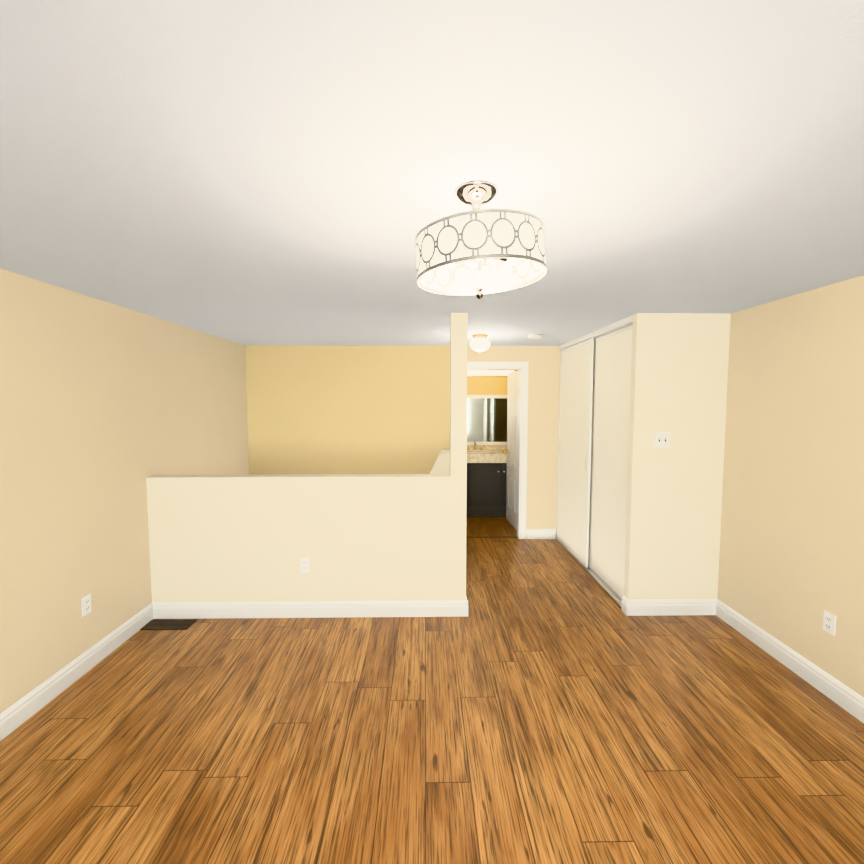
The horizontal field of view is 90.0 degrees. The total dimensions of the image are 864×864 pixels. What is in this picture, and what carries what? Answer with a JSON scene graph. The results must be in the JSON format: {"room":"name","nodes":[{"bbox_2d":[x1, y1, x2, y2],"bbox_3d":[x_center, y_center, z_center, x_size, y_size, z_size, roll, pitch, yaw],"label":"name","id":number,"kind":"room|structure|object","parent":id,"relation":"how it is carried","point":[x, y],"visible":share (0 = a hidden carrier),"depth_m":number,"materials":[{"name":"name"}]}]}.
{"room":"empty loft bedroom","nodes":[
{"label":"empty loft bedroom","id":0,"kind":"room"},
{"bbox_2d":[0,268,248,712],"bbox_3d":[-2.120,0.435,0.760,0.120,2.260,8.722,0,4,-1],"label":"wall","id":1,"kind":"structure","parent":0,"point":[107,409],"depth_m":2.61,"materials":[{"name":"paint"}]},
{"bbox_2d":[0,603,153,740],"bbox_3d":[-2.036,1.570,-0.137,0.017,0.120,6.772,0,4,-1],"label":"baseboard","id":2,"kind":"structure","parent":1,"relation":"attached to","point":[17,714],"depth_m":2.46,"materials":[{"name":"white wood"}]},
{"bbox_2d":[81,593,91,616],"bbox_3d":[-2.083,1.044,2.606,0.010,0.114,0.070,0,4,-1],"label":"outlet","id":3,"kind":"object","parent":1,"relation":"attached to","point":[86,604],"visible":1,"depth_m":2.60,"materials":[{"name":"white plastic"}]},
{"bbox_2d":[146,474,450,601],"bbox_3d":[-0.980,0.860,3.284,2.236,1.064,0.120,0,4,-1],"label":"wall","id":4,"kind":"structure","parent":0,"point":[256,538],"depth_m":3.22,"materials":[{"name":"paint"}]},
{"bbox_2d":[300,558,309,572],"bbox_3d":[-0.949,0.996,3.229,0.070,0.114,0.010,0,4,-1],"label":"outlet","id":5,"kind":"object","parent":4,"relation":"attached to","point":[304,565],"visible":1,"depth_m":3.23,"materials":[{"name":"white plastic"}]},
{"bbox_2d":[152,600,467,618],"bbox_3d":[-0.912,1.335,3.250,2.371,0.120,0.017,0,4,-1],"label":"baseboard","id":6,"kind":"structure","parent":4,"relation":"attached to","point":[305,609],"depth_m":3.24,"materials":[{"name":"white wood"}]},
{"bbox_2d":[245,345,559,537],"bbox_3d":[0.009,0.135,5.084,4.273,2.260,0.120,0,4,-1],"label":"wall","id":7,"kind":"structure","parent":0,"point":[316,409],"depth_m":4.99,"materials":[{"name":"paint"}]},
{"bbox_2d":[467,362,528,538],"bbox_3d":[0.715,0.225,5.094,0.788,2.080,0.136,0,4,-1],"label":"door frame","id":8,"kind":"structure","parent":7,"relation":"attached to","point":[524,434],"depth_m":5.03,"materials":[{"name":"white wood"}]},
{"bbox_2d":[502,371,518,528],"bbox_3d":[1.065,0.229,5.530,0.186,1.995,0.720,0,4,-4],"label":"door","id":9,"kind":"structure","parent":7,"relation":"in","point":[512,452],"depth_m":5.61,"materials":[{"name":"white wood"}]},
{"bbox_2d":[526,529,555,538],"bbox_3d":[1.289,1.206,5.110,0.348,0.120,0.017,0,4,-1],"label":"baseboard","id":10,"kind":"structure","parent":7,"relation":"attached to","point":[540,533],"depth_m":5.10,"materials":[{"name":"white wood"}]},
{"bbox_2d":[0,517,863,863],"bbox_3d":[0.066,1.564,1.538,4.673,0.100,10.450,0,4,-1],"label":"floor","id":11,"kind":"structure","parent":0,"point":[546,701],"depth_m":2.04,"materials":[{"name":"brown wood"}]},
{"bbox_2d":[140,619,196,629],"bbox_3d":[-1.911,1.399,3.139,0.330,0.007,0.135,0,4,-1],"label":"floor vent","id":12,"kind":"object","parent":11,"relation":"in","point":[176,624],"visible":1,"depth_m":3.13,"materials":[{"name":"black metal"}]},
{"bbox_2d":[466,442,506,516],"bbox_3d":[0.504,0.675,6.231,1.792,1.025,0.571,0,4,-1],"label":"bathroom vanity","id":13,"kind":"object","parent":11,"relation":"on","point":[486,478],"visible":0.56,"depth_m":5.98,"materials":[{"name":"grey wood"}]},
{"bbox_2d":[466,442,484,450],"bbox_3d":[0.641,0.212,6.363,0.285,0.120,0.150,0,4,-1],"label":"faucet","id":14,"kind":"object","parent":13,"relation":"on","point":[469,448],"depth_m":6.40,"materials":[{"name":"gold metal"}]},
{"bbox_2d":[466,450,491,455],"bbox_3d":[0.644,0.309,6.217,0.430,0.066,0.322,0,4,-1],"label":"sink","id":15,"kind":"object","parent":13,"relation":"in","point":[468,451],"depth_m":6.23,"materials":[{"name":"beige stone"}]},
{"bbox_2d":[466,536,517,537],"bbox_3d":[0.680,1.258,5.173,0.686,0.007,0.050,0,4,-1],"label":"trim","id":16,"kind":"structure","parent":11,"relation":"on","point":[491,537],"depth_m":5.15,"materials":[{"name":"brown wood"}]},
{"bbox_2d":[556,538,621,606],"bbox_3d":[1.521,1.321,4.245,0.081,0.011,1.762,0,4,-1],"label":"closet track","id":17,"kind":"object","parent":11,"relation":"on","point":[609,591],"visible":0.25,"depth_m":3.87,"materials":[{"name":"silver metal"}]},
{"bbox_2d":[557,338,593,567],"bbox_3d":[1.494,0.189,4.575,0.024,2.199,0.934,0,4,-1],"label":"closet door","id":18,"kind":"structure","parent":17,"relation":"on","point":[575,428],"depth_m":4.48,"materials":[{"name":"white wood"}]},
{"bbox_2d":[588,325,631,599],"bbox_3d":[1.543,0.246,3.756,0.024,2.199,0.930,0,4,-1],"label":"closet door","id":19,"kind":"structure","parent":17,"relation":"on","point":[610,441],"depth_m":3.72,"materials":[{"name":"white wood"}]},
{"bbox_2d":[0,0,863,345],"bbox_3d":[0.066,-0.790,1.375,4.673,0.100,10.450,0,4,-1],"label":"ceiling","id":20,"kind":"structure","parent":0,"point":[270,172],"depth_m":1.12,"materials":[{"name":"paint"}]},
{"bbox_2d":[470,334,489,352],"bbox_3d":[0.461,-0.845,4.159,0.200,0.176,0.200,0,4,-1],"label":"hall light","id":21,"kind":"object","parent":20,"relation":"attached to","point":[479,343],"visible":1,"depth_m":4.09,"materials":[{"name":"white glass"}]},
{"bbox_2d":[415,180,546,298],"bbox_3d":[0.148,-0.574,1.331,0.401,0.325,0.394,0,4,-1],"label":"ceiling light","id":22,"kind":"object","parent":20,"relation":"attached to","point":[477,251],"visible":1,"depth_m":1.21,"materials":[{"name":"white fabric"}]},
{"bbox_2d":[528,334,541,338],"bbox_3d":[0.990,-0.916,4.152,0.124,0.034,0.124,0,4,-1],"label":"smoke detector","id":23,"kind":"object","parent":20,"relation":"attached to","point":[534,336],"visible":1,"depth_m":4.11,"materials":[{"name":"white plastic"}]},
{"bbox_2d":[559,315,632,349],"bbox_3d":[1.522,-0.906,4.090,0.090,0.045,1.766,0,4,-1],"label":"trim","id":24,"kind":"structure","parent":20,"relation":"attached to","point":[622,323],"depth_m":3.78,"materials":[{"name":"white wood"}]},
{"bbox_2d":[430,450,449,473],"bbox_3d":[0.104,0.795,4.214,0.277,1.064,1.710,0,4,-1],"label":"wall","id":25,"kind":"structure","parent":0,"point":[441,465],"depth_m":3.83,"materials":[{"name":"paint"}]},
{"bbox_2d":[450,313,467,599],"bbox_3d":[0.197,0.262,3.261,0.119,2.260,0.120,0,4,-1],"label":"wall","id":26,"kind":"structure","parent":0,"point":[458,394],"depth_m":3.20,"materials":[{"name":"paint"}]},
{"bbox_2d":[467,370,516,375],"bbox_3d":[0.625,-0.870,6.359,1.250,0.090,0.110,0,4,-1],"label":"ceiling","id":27,"kind":"structure","parent":0,"point":[487,372],"depth_m":6.32,"materials":[{"name":"white paint"}]},
{"bbox_2d":[467,370,518,445],"bbox_3d":[0.498,0.035,6.537,1.800,2.260,0.120,0,4,-1],"label":"wall","id":28,"kind":"structure","parent":0,"point":[487,385],"depth_m":6.43,"materials":[{"name":"yellow paint"}]},
{"bbox_2d":[467,395,507,444],"bbox_3d":[0.625,-0.177,6.451,1.350,0.750,0.022,0,4,-1],"label":"mirror","id":29,"kind":"object","parent":28,"relation":"attached to","point":[486,419],"visible":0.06,"depth_m":6.45,"materials":[{"name":"silver glass"}]},
{"bbox_2d":[624,313,730,598],"bbox_3d":[1.833,0.262,3.255,0.684,2.260,0.072,0,4,-1],"label":"wall","id":30,"kind":"structure","parent":0,"point":[679,375],"depth_m":3.21,"materials":[{"name":"paint"}]},
{"bbox_2d":[621,595,628,615],"bbox_3d":[1.482,1.331,3.316,0.017,0.120,0.088,0,4,-1],"label":"baseboard","id":31,"kind":"structure","parent":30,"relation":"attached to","point":[623,606],"depth_m":3.31,"materials":[{"name":"white wood"}]},
{"bbox_2d":[654,432,669,447],"bbox_3d":[1.706,0.059,3.194,0.116,0.114,0.018,0,4,-1],"label":"light switch","id":32,"kind":"object","parent":30,"relation":"attached to","point":[661,439],"visible":1,"depth_m":3.20,"materials":[{"name":"white plastic"}]},
{"bbox_2d":[626,599,716,615],"bbox_3d":[1.825,1.333,3.284,0.700,0.120,0.017,0,4,-1],"label":"baseboard","id":33,"kind":"structure","parent":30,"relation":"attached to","point":[652,607],"depth_m":3.28,"materials":[{"name":"white wood"}]},
{"bbox_2d":[717,275,863,696],"bbox_3d":[2.263,0.385,1.491,0.120,2.260,10.050,0,4,-1],"label":"wall","id":34,"kind":"structure","parent":0,"point":[791,560],"depth_m":2.56,"materials":[{"name":"paint"}]},
{"bbox_2d":[716,599,863,722],"bbox_3d":[2.220,1.566,-0.075,0.017,0.120,6.764,0,4,-1],"label":"baseboard","id":35,"kind":"structure","parent":34,"relation":"attached to","point":[842,695],"depth_m":2.57,"materials":[{"name":"white wood"}]},
{"bbox_2d":[823,610,835,635],"bbox_3d":[2.185,1.050,2.377,0.010,0.114,0.070,0,4,-1],"label":"outlet","id":36,"kind":"object","parent":34,"relation":"attached to","point":[829,622],"visible":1,"depth_m":2.37,"materials":[{"name":"white plastic"}]}
]}

